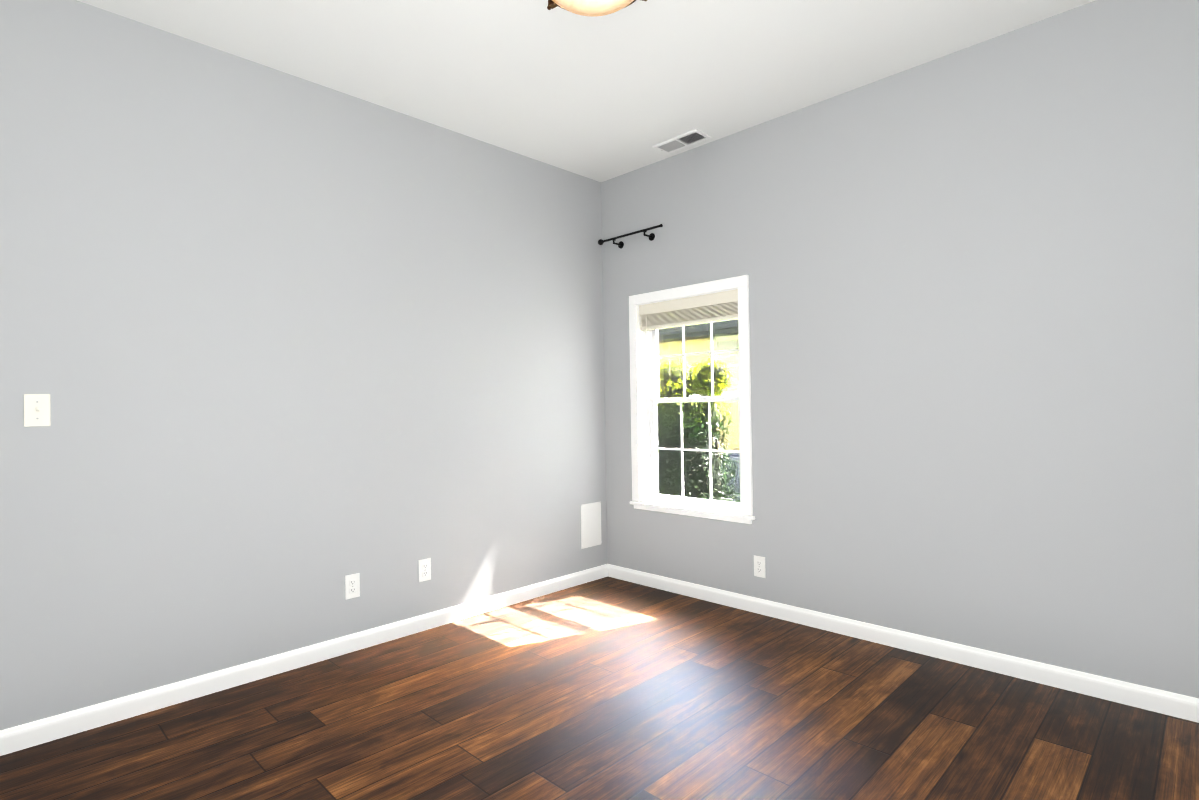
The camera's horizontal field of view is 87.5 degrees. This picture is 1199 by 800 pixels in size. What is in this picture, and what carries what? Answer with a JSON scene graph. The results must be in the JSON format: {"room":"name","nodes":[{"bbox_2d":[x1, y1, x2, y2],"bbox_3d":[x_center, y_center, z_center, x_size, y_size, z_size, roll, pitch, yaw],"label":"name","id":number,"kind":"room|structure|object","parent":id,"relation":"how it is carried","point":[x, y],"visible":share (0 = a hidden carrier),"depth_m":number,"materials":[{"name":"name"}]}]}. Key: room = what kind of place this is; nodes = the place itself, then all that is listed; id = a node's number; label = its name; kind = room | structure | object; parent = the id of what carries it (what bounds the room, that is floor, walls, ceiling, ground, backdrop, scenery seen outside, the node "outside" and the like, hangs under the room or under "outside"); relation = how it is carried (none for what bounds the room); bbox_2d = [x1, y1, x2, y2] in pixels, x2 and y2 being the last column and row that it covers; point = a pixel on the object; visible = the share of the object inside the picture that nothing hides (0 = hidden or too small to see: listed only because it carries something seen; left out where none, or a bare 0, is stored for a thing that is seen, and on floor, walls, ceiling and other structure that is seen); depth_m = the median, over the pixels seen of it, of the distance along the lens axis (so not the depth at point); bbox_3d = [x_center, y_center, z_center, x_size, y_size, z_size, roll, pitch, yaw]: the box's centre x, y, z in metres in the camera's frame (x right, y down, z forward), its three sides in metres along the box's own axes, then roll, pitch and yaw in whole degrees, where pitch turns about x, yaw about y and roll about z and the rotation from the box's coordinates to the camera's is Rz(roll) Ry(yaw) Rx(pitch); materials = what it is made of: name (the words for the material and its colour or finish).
{"room":"empty room","nodes":[
{"label":"empty room","id":0,"kind":"room"},
{"bbox_2d":[0,0,607,729],"bbox_3d":[-1.391,-0.116,3.029,0.160,2.810,4.220,-2,-1,45],"label":"wall","id":1,"kind":"structure","parent":0,"point":[288,352],"depth_m":2.77,"materials":[{"name":"paint"}]},
{"bbox_2d":[24,394,50,426],"bbox_3d":[-2.024,0.037,2.255,0.020,0.117,0.072,-2,-1,45],"label":"switch plate","id":2,"kind":"object","parent":1,"relation":"attached to","point":[37,409],"visible":1,"depth_m":2.26,"materials":[{"name":"white plastic"}]},
{"bbox_2d":[0,564,607,755],"bbox_3d":[-1.308,1.186,2.954,0.014,0.083,3.872,-2,-1,45],"label":"baseboard","id":3,"kind":"structure","parent":1,"relation":"attached to","point":[34,733],"depth_m":2.74,"materials":[{"name":"white wood"}]},
{"bbox_2d":[345,573,359,599],"bbox_3d":[-1.209,0.912,3.066,0.008,0.117,0.072,-2,-1,45],"label":"electrical outlet","id":4,"kind":"object","parent":1,"relation":"attached to","point":[352,585],"visible":1,"depth_m":3.06,"materials":[{"name":"white plastic"}]},
{"bbox_2d":[418,558,430,581],"bbox_3d":[-0.933,0.908,3.346,0.008,0.117,0.072,-2,-1,45],"label":"electrical outlet","id":5,"kind":"object","parent":1,"relation":"attached to","point":[424,565],"visible":1,"depth_m":3.34,"materials":[{"name":"white plastic"}]},
{"bbox_2d":[581,502,601,548],"bbox_3d":[-0.055,0.845,4.238,0.008,0.294,0.188,-2,-1,45],"label":"panel","id":6,"kind":"object","parent":1,"relation":"attached to","point":[590,524],"visible":1,"depth_m":4.23,"materials":[{"name":"white plastic"}]},
{"bbox_2d":[77,0,1094,181],"bbox_3d":[-0.041,-1.607,1.689,4.020,0.120,4.220,-2,-1,45],"label":"ceiling","id":7,"kind":"structure","parent":0,"point":[625,90],"depth_m":2.78,"materials":[{"name":"white paint"}]},
{"bbox_2d":[547,0,646,16],"bbox_3d":[-0.025,-1.459,2.180,0.408,0.167,0.396,-2,-1,45],"label":"ceiling light","id":8,"kind":"object","parent":7,"relation":"attached to","point":[592,8],"visible":1,"depth_m":2.22,"materials":[{"name":"beige glass"}]},
{"bbox_2d":[653,129,710,153],"bbox_3d":[0.487,-1.528,3.711,0.320,0.012,0.150,-2,-1,45],"label":"ceiling vent","id":9,"kind":"object","parent":7,"relation":"in","point":[684,140],"visible":1,"depth_m":3.70,"materials":[{"name":"white metal"}]},
{"bbox_2d":[0,577,1198,799],"bbox_3d":[0.006,1.222,1.660,4.020,0.060,4.220,-2,-1,45],"label":"floor","id":10,"kind":"structure","parent":0,"point":[608,689],"depth_m":2.29,"materials":[{"name":"brown wood"}]},
{"bbox_2d":[601,0,1198,697],"bbox_3d":[1.408,-0.161,3.120,3.700,2.810,0.160,-2,-1,45],"label":"wall","id":11,"kind":"structure","parent":0,"point":[971,272],"depth_m":2.78,"materials":[{"name":"paint"}]},
{"bbox_2d":[598,224,662,248],"bbox_3d":[0.210,-1.066,4.116,0.554,0.074,0.095,-2,-1,45],"label":"curtain rod","id":12,"kind":"object","parent":11,"relation":"attached to","point":[651,236],"visible":1,"depth_m":4.09,"materials":[{"name":"black metal"}]},
{"bbox_2d":[629,275,754,523],"bbox_3d":[0.595,0.012,3.922,0.929,1.428,0.220,-2,-1,45],"label":"window","id":13,"kind":"structure","parent":11,"relation":"in","point":[691,441],"depth_m":3.93,"materials":[{"name":"white"}]},
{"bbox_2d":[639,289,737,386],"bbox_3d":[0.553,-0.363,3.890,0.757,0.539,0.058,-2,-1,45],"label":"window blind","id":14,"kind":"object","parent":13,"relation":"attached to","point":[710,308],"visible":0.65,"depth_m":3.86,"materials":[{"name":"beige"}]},
{"bbox_2d":[754,555,765,577],"bbox_3d":[0.897,0.935,3.512,0.072,0.117,0.008,-2,-1,45],"label":"electrical outlet","id":15,"kind":"object","parent":11,"relation":"attached to","point":[759,567],"visible":1,"depth_m":3.51,"materials":[{"name":"white plastic"}]},
{"bbox_2d":[607,564,1198,722],"bbox_3d":[1.369,1.143,3.044,3.700,0.083,0.014,-2,-1,45],"label":"baseboard","id":16,"kind":"structure","parent":11,"relation":"attached to","point":[1185,707],"depth_m":2.83,"materials":[{"name":"white wood"}]}
]}

